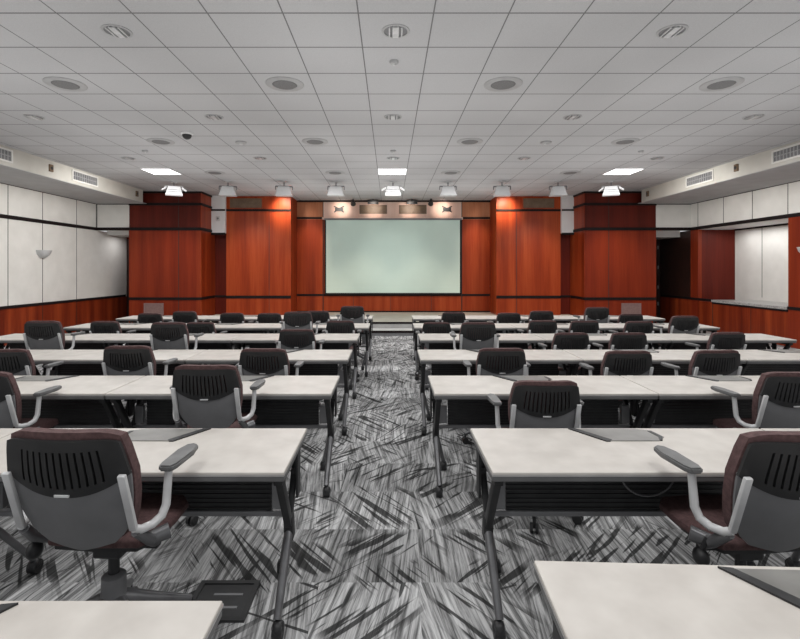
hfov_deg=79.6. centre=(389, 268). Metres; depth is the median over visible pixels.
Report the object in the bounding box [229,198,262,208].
wall vent
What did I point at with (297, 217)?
trim
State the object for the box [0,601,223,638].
table
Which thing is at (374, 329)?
step
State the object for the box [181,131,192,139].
dome camera
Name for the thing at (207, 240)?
wall
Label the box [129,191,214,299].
trim
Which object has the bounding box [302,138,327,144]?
ceiling speaker
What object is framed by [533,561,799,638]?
table
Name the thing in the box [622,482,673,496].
cable
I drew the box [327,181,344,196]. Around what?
light
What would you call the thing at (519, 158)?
recessed light
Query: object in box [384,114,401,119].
recessed light
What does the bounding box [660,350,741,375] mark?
office chair
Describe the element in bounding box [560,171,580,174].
ceiling speaker
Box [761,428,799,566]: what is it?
table
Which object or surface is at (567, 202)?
wall
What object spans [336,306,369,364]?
office chair
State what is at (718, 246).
wall
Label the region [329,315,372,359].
table
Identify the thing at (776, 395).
backrest
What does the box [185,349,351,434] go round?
table
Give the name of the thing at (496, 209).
trim
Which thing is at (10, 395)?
backrest
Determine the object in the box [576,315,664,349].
table
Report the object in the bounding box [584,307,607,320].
chair back
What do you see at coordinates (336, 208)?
wall bracket
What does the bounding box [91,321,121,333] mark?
chair back
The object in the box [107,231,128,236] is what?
ceiling
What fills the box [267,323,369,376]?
table
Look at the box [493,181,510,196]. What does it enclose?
light
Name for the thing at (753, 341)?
table
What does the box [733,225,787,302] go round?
wall
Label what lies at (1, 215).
trim
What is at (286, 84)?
ceiling speaker
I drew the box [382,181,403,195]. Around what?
light
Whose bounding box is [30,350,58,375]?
table
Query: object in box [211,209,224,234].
trim
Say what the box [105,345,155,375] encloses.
backrest
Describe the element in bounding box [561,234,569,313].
wall
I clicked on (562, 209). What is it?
trim
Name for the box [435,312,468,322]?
office chair
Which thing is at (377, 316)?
floor
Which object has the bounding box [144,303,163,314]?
air vent
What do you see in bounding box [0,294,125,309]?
trim
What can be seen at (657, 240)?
door frame
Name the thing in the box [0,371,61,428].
office chair
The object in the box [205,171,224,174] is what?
ceiling speaker
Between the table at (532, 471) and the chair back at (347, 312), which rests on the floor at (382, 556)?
the table at (532, 471)
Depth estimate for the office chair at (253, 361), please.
4.14 m
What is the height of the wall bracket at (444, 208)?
0.206 m
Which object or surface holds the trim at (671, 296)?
attached to the wall at (772, 201)
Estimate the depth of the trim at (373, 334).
11.49 m
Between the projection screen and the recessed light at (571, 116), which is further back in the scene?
the projection screen
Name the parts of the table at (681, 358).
modesty panel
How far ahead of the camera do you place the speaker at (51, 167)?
9.32 m
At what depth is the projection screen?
14.72 m
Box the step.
[373,328,411,330]
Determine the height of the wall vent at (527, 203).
0.319 m
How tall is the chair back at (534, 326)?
0.408 m
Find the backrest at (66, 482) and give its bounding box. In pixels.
[11,427,141,535]
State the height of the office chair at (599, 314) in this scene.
0.970 m
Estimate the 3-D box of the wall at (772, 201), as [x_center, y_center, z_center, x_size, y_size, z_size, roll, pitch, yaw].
[8.690,-0.255,6.050,1.020,3.710,17.100,0,0,0]
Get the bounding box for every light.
[23,114,44,119]
[101,24,132,37]
[121,157,134,159]
[161,181,186,195]
[205,114,223,119]
[218,181,236,196]
[253,157,266,159]
[275,181,292,196]
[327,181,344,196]
[382,24,409,37]
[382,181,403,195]
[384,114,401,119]
[387,157,399,159]
[439,181,456,196]
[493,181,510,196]
[517,157,530,159]
[549,181,567,196]
[563,114,581,119]
[599,181,623,195]
[650,157,664,159]
[656,24,688,37]
[742,114,764,119]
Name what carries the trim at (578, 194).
attached to the wall at (632, 253)
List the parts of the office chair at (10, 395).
slotted panel, armrest, seat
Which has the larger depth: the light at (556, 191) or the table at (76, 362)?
the light at (556, 191)
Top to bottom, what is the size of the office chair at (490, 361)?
0.917 m
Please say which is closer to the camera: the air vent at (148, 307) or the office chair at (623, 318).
the office chair at (623, 318)
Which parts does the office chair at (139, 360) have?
slotted panel, armrest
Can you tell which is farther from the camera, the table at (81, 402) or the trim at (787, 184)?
the trim at (787, 184)
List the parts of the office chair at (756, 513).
tilt knob, tension knob, armrest, seat, slotted panel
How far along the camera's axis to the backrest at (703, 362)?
4.13 m
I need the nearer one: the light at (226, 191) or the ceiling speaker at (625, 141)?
the ceiling speaker at (625, 141)
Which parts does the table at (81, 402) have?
modesty panel, cross rail, linking plate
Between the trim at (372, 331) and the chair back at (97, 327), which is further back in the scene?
the trim at (372, 331)
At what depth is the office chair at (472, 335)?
5.44 m
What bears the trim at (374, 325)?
attached to the floor at (377, 316)
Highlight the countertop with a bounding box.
[711,300,787,311]
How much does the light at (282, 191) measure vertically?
0.345 m
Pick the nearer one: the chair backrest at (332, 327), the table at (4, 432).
the table at (4, 432)
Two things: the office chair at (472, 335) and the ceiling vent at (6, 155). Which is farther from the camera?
the ceiling vent at (6, 155)
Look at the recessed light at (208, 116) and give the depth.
6.63 m
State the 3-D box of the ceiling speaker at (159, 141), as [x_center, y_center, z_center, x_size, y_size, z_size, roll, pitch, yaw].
[-3.790,-2.101,7.940,0.430,0.018,0.430,0,0,0]
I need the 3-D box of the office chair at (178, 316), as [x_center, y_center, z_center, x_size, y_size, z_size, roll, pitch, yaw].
[-3.406,1.148,8.172,0.575,0.904,0.574,0,0,0]
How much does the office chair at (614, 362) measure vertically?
0.895 m
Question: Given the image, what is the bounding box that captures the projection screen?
[324,218,461,294]
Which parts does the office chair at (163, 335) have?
slotted panel, armrest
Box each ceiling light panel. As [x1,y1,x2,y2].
[140,168,181,174]
[378,168,406,174]
[602,168,644,174]
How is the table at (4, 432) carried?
on the floor at (382, 556)
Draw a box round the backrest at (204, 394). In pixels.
[175,364,242,423]
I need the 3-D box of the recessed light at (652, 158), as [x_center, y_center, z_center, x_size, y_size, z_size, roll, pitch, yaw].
[5.080,-2.101,9.130,0.250,0.018,0.250,0,0,0]
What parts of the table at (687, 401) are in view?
linking plate, cross rail, modesty panel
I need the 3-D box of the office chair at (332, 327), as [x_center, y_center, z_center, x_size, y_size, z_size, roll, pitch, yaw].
[-0.699,1.159,6.912,0.575,0.883,0.574,0,0,0]
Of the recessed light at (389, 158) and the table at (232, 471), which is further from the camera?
the recessed light at (389, 158)
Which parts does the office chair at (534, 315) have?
slotted panel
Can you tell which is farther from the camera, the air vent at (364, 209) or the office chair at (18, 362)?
the air vent at (364, 209)
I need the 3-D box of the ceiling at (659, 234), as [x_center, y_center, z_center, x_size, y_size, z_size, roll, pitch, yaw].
[7.720,-1.025,14.085,0.960,0.250,1.030,0,0,0]
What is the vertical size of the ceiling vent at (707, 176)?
0.230 m
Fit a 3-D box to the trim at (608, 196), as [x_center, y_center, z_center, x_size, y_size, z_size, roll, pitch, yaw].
[5.950,-0.255,13.056,0.016,3.710,0.004,0,0,0]
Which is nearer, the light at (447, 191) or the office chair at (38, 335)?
the office chair at (38, 335)
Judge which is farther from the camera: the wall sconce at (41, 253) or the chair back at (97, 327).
the wall sconce at (41, 253)
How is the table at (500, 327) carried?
on the floor at (382, 556)
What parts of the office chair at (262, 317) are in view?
slotted panel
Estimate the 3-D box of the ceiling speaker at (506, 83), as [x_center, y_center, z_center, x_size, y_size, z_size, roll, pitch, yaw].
[1.290,-2.101,5.475,0.430,0.018,0.430,0,0,0]
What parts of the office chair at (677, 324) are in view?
slotted panel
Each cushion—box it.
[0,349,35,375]
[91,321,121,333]
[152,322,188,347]
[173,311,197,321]
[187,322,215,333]
[221,313,244,322]
[258,313,281,322]
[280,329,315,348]
[284,312,312,328]
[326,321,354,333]
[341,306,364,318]
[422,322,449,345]
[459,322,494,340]
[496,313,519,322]
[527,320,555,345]
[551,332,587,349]
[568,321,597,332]
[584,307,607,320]
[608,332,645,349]
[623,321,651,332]
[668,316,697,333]
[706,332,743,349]
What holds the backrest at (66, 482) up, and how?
on the office chair at (78, 489)
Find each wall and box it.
[0,183,126,345]
[97,205,200,322]
[201,193,214,315]
[211,196,225,233]
[215,234,225,314]
[297,202,489,310]
[561,196,573,233]
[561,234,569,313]
[570,193,584,315]
[585,205,690,322]
[660,181,799,348]
[702,230,734,301]
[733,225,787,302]
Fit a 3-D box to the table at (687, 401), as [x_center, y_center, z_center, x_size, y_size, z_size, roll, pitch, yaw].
[2.644,1.230,3.615,1.555,0.741,0.574,0,0,0]
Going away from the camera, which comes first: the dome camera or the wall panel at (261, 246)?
the dome camera
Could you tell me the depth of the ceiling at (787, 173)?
9.94 m
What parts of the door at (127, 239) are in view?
panel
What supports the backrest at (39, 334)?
on the office chair at (38, 335)
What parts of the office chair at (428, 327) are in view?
slotted panel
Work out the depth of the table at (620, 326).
7.33 m
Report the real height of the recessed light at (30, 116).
0.018 m
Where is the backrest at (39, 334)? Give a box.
[26,321,64,347]
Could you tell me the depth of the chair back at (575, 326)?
6.65 m
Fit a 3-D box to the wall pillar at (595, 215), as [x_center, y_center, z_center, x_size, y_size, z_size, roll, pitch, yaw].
[6.270,-0.255,13.985,1.940,3.710,1.830,0,0,0]
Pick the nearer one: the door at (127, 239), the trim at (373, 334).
the trim at (373, 334)
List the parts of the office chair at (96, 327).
slotted panel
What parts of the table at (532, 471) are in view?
linking plate, cross rail, modesty panel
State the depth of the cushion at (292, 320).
6.66 m
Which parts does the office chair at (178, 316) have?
slotted panel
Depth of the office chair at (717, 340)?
5.42 m
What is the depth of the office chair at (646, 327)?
6.65 m
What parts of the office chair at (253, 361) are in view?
slotted panel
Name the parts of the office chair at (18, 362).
slotted panel, armrest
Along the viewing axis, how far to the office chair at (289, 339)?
5.43 m
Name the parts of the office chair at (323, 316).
slotted panel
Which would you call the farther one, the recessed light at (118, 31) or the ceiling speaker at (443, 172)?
the ceiling speaker at (443, 172)
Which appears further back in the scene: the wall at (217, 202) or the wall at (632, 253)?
the wall at (217, 202)
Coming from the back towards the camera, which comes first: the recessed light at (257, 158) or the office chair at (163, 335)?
the recessed light at (257, 158)
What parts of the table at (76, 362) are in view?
modesty panel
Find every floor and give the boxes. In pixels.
[0,322,799,638]
[210,312,572,321]
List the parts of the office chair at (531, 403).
armrest, slotted panel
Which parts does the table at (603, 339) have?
modesty panel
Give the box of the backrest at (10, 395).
[0,371,21,427]
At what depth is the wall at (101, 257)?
11.51 m
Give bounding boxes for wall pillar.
[129,193,200,226]
[585,193,655,226]
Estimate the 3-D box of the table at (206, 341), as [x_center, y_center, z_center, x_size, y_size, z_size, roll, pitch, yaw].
[-2.717,1.230,6.155,1.539,0.741,0.574,0,0,0]
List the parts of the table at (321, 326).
modesty panel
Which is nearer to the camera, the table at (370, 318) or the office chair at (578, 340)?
the office chair at (578, 340)
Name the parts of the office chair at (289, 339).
slotted panel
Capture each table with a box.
[0,333,125,349]
[0,428,21,438]
[0,428,306,638]
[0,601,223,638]
[14,375,144,427]
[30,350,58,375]
[33,349,205,375]
[63,323,151,345]
[105,333,242,349]
[105,375,339,496]
[116,315,209,322]
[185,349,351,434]
[186,323,275,346]
[201,315,283,322]
[231,333,359,398]
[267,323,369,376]
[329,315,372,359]
[412,315,495,359]
[413,323,515,375]
[417,349,582,434]
[418,333,544,389]
[428,375,658,496]
[470,428,762,638]
[492,315,580,322]
[507,323,617,344]
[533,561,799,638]
[534,333,670,349]
[563,349,745,375]
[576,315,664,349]
[602,323,719,346]
[621,375,759,427]
[650,333,796,349]
[736,349,799,375]
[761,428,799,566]
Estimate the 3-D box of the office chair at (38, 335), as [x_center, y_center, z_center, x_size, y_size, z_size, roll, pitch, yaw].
[-3.959,1.093,5.688,0.586,1.014,0.586,0,0,-2]
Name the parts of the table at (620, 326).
modesty panel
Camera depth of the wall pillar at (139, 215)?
13.07 m
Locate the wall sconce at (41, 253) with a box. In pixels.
[36,250,51,257]
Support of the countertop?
attached to the wall at (761, 254)
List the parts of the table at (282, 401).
linking plate, cross rail, modesty panel, linking plate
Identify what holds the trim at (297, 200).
attached to the wall at (475, 232)
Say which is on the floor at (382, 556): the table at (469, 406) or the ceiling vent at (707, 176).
the table at (469, 406)
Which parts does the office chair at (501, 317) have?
slotted panel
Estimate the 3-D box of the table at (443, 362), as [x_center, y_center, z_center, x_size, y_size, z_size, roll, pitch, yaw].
[1.069,1.230,4.870,1.555,0.741,0.574,0,0,0]
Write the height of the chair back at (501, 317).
0.408 m
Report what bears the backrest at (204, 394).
on the office chair at (204, 396)
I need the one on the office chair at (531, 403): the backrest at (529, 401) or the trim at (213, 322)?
the backrest at (529, 401)
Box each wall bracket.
[334,206,343,212]
[442,206,451,212]
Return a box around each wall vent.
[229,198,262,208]
[522,198,554,208]
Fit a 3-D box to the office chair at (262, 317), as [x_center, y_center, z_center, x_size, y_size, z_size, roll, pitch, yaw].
[-1.992,1.165,8.171,0.575,0.871,0.572,0,0,0]
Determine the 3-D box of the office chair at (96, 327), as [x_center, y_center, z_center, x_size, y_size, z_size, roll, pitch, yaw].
[-3.982,1.162,6.912,0.575,0.876,0.574,0,0,-1]
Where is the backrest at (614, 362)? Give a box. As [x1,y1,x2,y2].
[600,350,649,375]
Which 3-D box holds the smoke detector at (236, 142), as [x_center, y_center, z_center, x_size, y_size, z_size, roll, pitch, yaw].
[-2.476,-2.087,7.976,0.180,0.045,0.180,0,0,0]
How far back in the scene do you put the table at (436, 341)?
6.15 m
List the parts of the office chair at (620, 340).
slotted panel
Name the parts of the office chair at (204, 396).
slotted panel, seat, armrest, tilt knob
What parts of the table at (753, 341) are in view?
modesty panel, linking plate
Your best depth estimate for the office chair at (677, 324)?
6.66 m
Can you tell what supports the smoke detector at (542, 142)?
attached to the ceiling at (604, 62)
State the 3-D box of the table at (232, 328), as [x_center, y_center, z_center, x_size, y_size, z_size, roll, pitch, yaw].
[-2.572,1.230,7.375,1.501,0.741,0.574,0,0,0]
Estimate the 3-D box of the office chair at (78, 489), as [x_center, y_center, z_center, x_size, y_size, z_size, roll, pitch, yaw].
[-1.168,1.090,2.013,0.660,1.021,0.659,0,0,3]
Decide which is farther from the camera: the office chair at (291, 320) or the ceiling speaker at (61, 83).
the office chair at (291, 320)
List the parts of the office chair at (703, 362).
slotted panel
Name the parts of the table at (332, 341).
modesty panel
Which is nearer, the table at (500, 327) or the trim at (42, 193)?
the table at (500, 327)
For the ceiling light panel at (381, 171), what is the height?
0.014 m
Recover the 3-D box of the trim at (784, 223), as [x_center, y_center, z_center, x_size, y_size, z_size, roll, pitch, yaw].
[9.193,-1.040,11.330,0.015,0.040,2.940,0,0,0]
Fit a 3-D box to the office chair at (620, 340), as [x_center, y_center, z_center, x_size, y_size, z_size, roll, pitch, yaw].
[2.705,1.160,5.688,0.587,0.879,0.586,0,0,-1]
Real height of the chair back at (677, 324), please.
0.408 m
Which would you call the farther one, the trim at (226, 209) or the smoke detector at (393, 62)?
the trim at (226, 209)
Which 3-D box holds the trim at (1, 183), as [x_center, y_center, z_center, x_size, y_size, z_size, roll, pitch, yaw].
[-7.992,-1.770,5.285,0.015,0.020,15.570,0,0,0]
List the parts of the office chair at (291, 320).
slotted panel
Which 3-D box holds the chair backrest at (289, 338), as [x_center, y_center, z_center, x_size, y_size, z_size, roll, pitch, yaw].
[-1.060,0.890,5.487,0.418,0.417,0.161,0,0,0]
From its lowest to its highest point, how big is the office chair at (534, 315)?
0.909 m
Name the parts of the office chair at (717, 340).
slotted panel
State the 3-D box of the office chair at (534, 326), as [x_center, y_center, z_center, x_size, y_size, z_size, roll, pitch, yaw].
[2.120,1.155,6.912,0.575,0.890,0.574,0,0,-1]
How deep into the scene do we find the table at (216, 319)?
8.56 m
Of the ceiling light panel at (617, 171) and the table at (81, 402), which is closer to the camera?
the table at (81, 402)
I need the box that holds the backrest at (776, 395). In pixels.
[752,372,799,428]
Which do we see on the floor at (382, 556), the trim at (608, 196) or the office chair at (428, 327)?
the office chair at (428, 327)
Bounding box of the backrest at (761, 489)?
[722,431,799,538]
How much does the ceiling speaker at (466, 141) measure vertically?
0.018 m
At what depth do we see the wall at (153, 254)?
13.06 m
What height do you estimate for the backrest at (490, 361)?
0.430 m
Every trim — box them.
[0,214,95,229]
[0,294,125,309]
[1,183,94,203]
[42,193,76,301]
[42,302,76,331]
[96,204,128,229]
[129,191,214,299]
[178,196,178,310]
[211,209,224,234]
[213,322,568,323]
[226,209,290,297]
[297,200,489,201]
[297,217,489,295]
[297,311,489,311]
[322,217,462,219]
[323,202,461,311]
[372,331,412,332]
[372,333,412,335]
[373,324,411,327]
[496,209,560,297]
[516,211,516,312]
[562,209,573,234]
[571,191,656,299]
[608,196,608,308]
[657,204,690,229]
[661,294,799,310]
[691,180,799,229]
[723,184,787,222]
[734,223,787,230]
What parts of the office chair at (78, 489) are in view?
armrest, tension knob, slotted panel, leg, seat, leg, leg, armrest, leg, tilt knob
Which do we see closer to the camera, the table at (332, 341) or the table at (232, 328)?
the table at (332, 341)
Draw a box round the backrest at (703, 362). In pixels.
[688,350,738,374]
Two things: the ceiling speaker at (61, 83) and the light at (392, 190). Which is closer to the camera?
the ceiling speaker at (61, 83)
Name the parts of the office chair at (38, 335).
slotted panel, armrest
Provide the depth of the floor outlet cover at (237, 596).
2.34 m
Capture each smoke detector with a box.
[235,141,246,144]
[390,59,397,65]
[540,141,551,144]
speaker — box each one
[42,76,87,91]
[49,164,53,171]
[146,138,174,144]
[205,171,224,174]
[265,76,303,91]
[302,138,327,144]
[325,171,344,174]
[441,171,460,174]
[457,138,482,144]
[484,76,522,91]
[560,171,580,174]
[611,138,639,144]
[699,76,744,91]
[734,164,738,171]
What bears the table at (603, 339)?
on the floor at (382, 556)
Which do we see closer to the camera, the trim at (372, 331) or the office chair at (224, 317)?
the office chair at (224, 317)
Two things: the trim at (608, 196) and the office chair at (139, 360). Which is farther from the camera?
the trim at (608, 196)
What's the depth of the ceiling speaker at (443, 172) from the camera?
10.44 m
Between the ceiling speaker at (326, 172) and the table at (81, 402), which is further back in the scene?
the ceiling speaker at (326, 172)
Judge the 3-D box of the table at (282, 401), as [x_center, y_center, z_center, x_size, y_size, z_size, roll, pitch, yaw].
[-1.193,1.230,3.615,1.570,0.741,0.574,0,0,0]
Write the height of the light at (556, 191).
0.345 m
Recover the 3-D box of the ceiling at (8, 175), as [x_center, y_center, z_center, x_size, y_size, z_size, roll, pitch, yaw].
[-7.300,-1.941,5.285,1.400,0.338,15.570,0,0,0]
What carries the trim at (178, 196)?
attached to the wall at (153, 254)
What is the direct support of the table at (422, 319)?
on the floor at (382, 556)
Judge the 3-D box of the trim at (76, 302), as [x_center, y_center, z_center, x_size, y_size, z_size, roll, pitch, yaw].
[-7.998,1.215,10.175,0.004,0.770,4.162,0,0,0]
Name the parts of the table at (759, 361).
modesty panel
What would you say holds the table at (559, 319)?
on the floor at (382, 556)
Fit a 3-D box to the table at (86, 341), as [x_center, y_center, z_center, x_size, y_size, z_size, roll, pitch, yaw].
[-4.261,1.230,6.155,1.540,0.741,0.574,0,0,0]
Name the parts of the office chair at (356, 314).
slotted panel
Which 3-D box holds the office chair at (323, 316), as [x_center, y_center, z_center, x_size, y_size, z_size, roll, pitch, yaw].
[-1.208,1.145,8.172,0.575,0.909,0.574,0,0,0]
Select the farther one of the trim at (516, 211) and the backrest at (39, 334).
the trim at (516, 211)
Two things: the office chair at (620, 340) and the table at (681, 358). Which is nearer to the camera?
the table at (681, 358)
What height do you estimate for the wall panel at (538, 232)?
3.710 m
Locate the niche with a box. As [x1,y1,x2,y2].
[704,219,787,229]
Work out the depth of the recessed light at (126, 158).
9.10 m
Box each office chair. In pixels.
[0,349,63,375]
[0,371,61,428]
[1,427,197,600]
[23,321,84,375]
[89,321,136,345]
[102,345,177,423]
[137,313,171,322]
[149,322,203,349]
[170,364,265,525]
[172,311,208,322]
[187,322,227,364]
[218,313,253,349]
[235,348,303,375]
[255,313,281,333]
[275,329,324,405]
[280,312,320,332]
[307,311,335,322]
[322,321,361,382]
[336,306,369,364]
[415,322,454,380]
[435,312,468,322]
[450,322,499,349]
[462,348,530,443]
[487,380,583,533]
[488,313,522,333]
[517,320,558,349]
[521,311,555,322]
[537,332,590,374]
[557,321,599,373]
[573,307,609,333]
[579,350,653,423]
[592,332,647,404]
[608,321,653,349]
[609,314,642,322]
[653,316,699,348]
[654,431,799,565]
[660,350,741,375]
[685,332,746,349]
[711,372,799,428]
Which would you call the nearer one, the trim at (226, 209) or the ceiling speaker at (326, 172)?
the ceiling speaker at (326, 172)
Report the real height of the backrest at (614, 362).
0.430 m
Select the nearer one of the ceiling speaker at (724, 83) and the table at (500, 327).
the ceiling speaker at (724, 83)
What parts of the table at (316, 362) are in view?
modesty panel, linking plate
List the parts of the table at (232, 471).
modesty panel, cross rail, linking plate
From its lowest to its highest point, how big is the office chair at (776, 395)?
0.956 m
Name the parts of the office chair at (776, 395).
seat, armrest, slotted panel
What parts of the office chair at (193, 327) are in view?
slotted panel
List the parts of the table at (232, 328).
modesty panel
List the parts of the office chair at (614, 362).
slotted panel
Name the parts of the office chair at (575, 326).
slotted panel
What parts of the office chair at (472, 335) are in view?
armrest, slotted panel, armrest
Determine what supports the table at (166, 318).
on the floor at (382, 556)
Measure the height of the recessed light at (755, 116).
0.018 m
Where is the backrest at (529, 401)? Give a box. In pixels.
[508,380,576,422]
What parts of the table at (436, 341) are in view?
modesty panel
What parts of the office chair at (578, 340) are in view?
slotted panel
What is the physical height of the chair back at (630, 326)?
0.408 m
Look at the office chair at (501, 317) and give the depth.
7.91 m
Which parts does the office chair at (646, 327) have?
slotted panel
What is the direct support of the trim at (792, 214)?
attached to the wall at (772, 201)
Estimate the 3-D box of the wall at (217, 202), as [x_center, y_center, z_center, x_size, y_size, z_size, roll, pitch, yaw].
[-4.939,-1.575,13.950,0.398,1.070,0.300,0,0,0]
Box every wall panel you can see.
[226,196,296,314]
[490,196,560,314]
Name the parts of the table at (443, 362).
linking plate, modesty panel, linking plate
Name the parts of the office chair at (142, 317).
slotted panel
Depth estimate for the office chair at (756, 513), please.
1.77 m
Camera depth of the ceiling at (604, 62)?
5.67 m
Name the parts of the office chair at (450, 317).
slotted panel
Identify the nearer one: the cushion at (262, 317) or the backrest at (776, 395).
the backrest at (776, 395)
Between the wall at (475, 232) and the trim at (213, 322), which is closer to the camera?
the trim at (213, 322)
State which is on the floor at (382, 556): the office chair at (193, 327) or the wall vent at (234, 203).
the office chair at (193, 327)
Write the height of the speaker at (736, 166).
0.140 m
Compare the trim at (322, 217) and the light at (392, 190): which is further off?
the trim at (322, 217)
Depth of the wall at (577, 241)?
13.46 m
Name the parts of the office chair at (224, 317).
slotted panel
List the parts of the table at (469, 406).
linking plate, modesty panel, cross rail, linking plate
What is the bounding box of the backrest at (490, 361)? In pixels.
[476,348,523,375]
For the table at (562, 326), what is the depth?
7.26 m
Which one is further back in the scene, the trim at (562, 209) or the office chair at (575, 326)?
the trim at (562, 209)
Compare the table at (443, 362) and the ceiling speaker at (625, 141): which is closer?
the table at (443, 362)
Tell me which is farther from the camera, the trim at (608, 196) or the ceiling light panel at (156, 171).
the trim at (608, 196)
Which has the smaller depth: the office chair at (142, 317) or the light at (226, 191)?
the office chair at (142, 317)
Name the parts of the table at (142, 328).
modesty panel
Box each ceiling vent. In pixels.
[0,146,12,163]
[72,169,97,186]
[686,169,713,187]
[771,142,799,163]
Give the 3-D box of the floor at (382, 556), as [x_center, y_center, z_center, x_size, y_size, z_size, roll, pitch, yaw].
[0.350,1.650,6.550,19.700,0.100,18.100,0,0,0]
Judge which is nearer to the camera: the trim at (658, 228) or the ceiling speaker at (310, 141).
the ceiling speaker at (310, 141)
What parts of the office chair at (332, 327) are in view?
slotted panel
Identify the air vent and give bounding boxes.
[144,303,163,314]
[359,204,387,214]
[398,204,426,214]
[621,303,640,313]
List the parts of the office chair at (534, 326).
slotted panel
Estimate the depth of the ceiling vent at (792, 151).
8.13 m
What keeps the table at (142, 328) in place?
on the floor at (382, 556)
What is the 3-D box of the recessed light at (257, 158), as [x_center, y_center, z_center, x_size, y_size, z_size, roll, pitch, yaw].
[-2.470,-2.101,9.130,0.250,0.018,0.250,0,0,0]
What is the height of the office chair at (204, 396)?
0.999 m
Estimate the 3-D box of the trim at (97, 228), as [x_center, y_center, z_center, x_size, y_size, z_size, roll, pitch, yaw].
[-7.550,-1.415,13.060,0.900,0.730,0.020,0,0,0]
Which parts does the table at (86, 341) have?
modesty panel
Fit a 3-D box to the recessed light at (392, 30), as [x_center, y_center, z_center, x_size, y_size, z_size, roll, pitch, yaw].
[0.050,-2.101,4.256,0.250,0.018,0.250,0,0,0]
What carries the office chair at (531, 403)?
on the floor at (382, 556)
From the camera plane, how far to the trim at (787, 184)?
10.85 m
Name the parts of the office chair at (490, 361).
slotted panel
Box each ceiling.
[0,0,799,199]
[0,144,146,203]
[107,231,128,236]
[638,140,799,203]
[656,231,679,238]
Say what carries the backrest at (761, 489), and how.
on the office chair at (756, 513)
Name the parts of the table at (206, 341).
modesty panel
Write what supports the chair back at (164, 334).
on the office chair at (163, 335)
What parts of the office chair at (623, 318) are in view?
slotted panel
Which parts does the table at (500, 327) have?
modesty panel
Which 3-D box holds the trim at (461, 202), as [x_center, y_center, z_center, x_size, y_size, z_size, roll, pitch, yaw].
[0.075,-0.390,14.783,4.290,3.440,0.035,0,0,0]
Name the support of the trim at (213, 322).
attached to the floor at (377, 316)
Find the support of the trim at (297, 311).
attached to the wall at (475, 232)
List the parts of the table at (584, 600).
linking plate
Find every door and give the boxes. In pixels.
[127,239,128,321]
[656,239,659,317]
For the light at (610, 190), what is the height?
0.330 m
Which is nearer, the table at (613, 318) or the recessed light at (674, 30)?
the recessed light at (674, 30)
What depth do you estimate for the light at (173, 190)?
11.52 m
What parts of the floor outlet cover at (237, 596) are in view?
lid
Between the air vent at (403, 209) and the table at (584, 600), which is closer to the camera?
the table at (584, 600)
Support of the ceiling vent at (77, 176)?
in the ceiling at (8, 175)
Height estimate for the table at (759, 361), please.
0.741 m
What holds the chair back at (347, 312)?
on the office chair at (356, 314)
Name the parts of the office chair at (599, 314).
slotted panel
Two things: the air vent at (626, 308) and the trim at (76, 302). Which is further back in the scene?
the air vent at (626, 308)

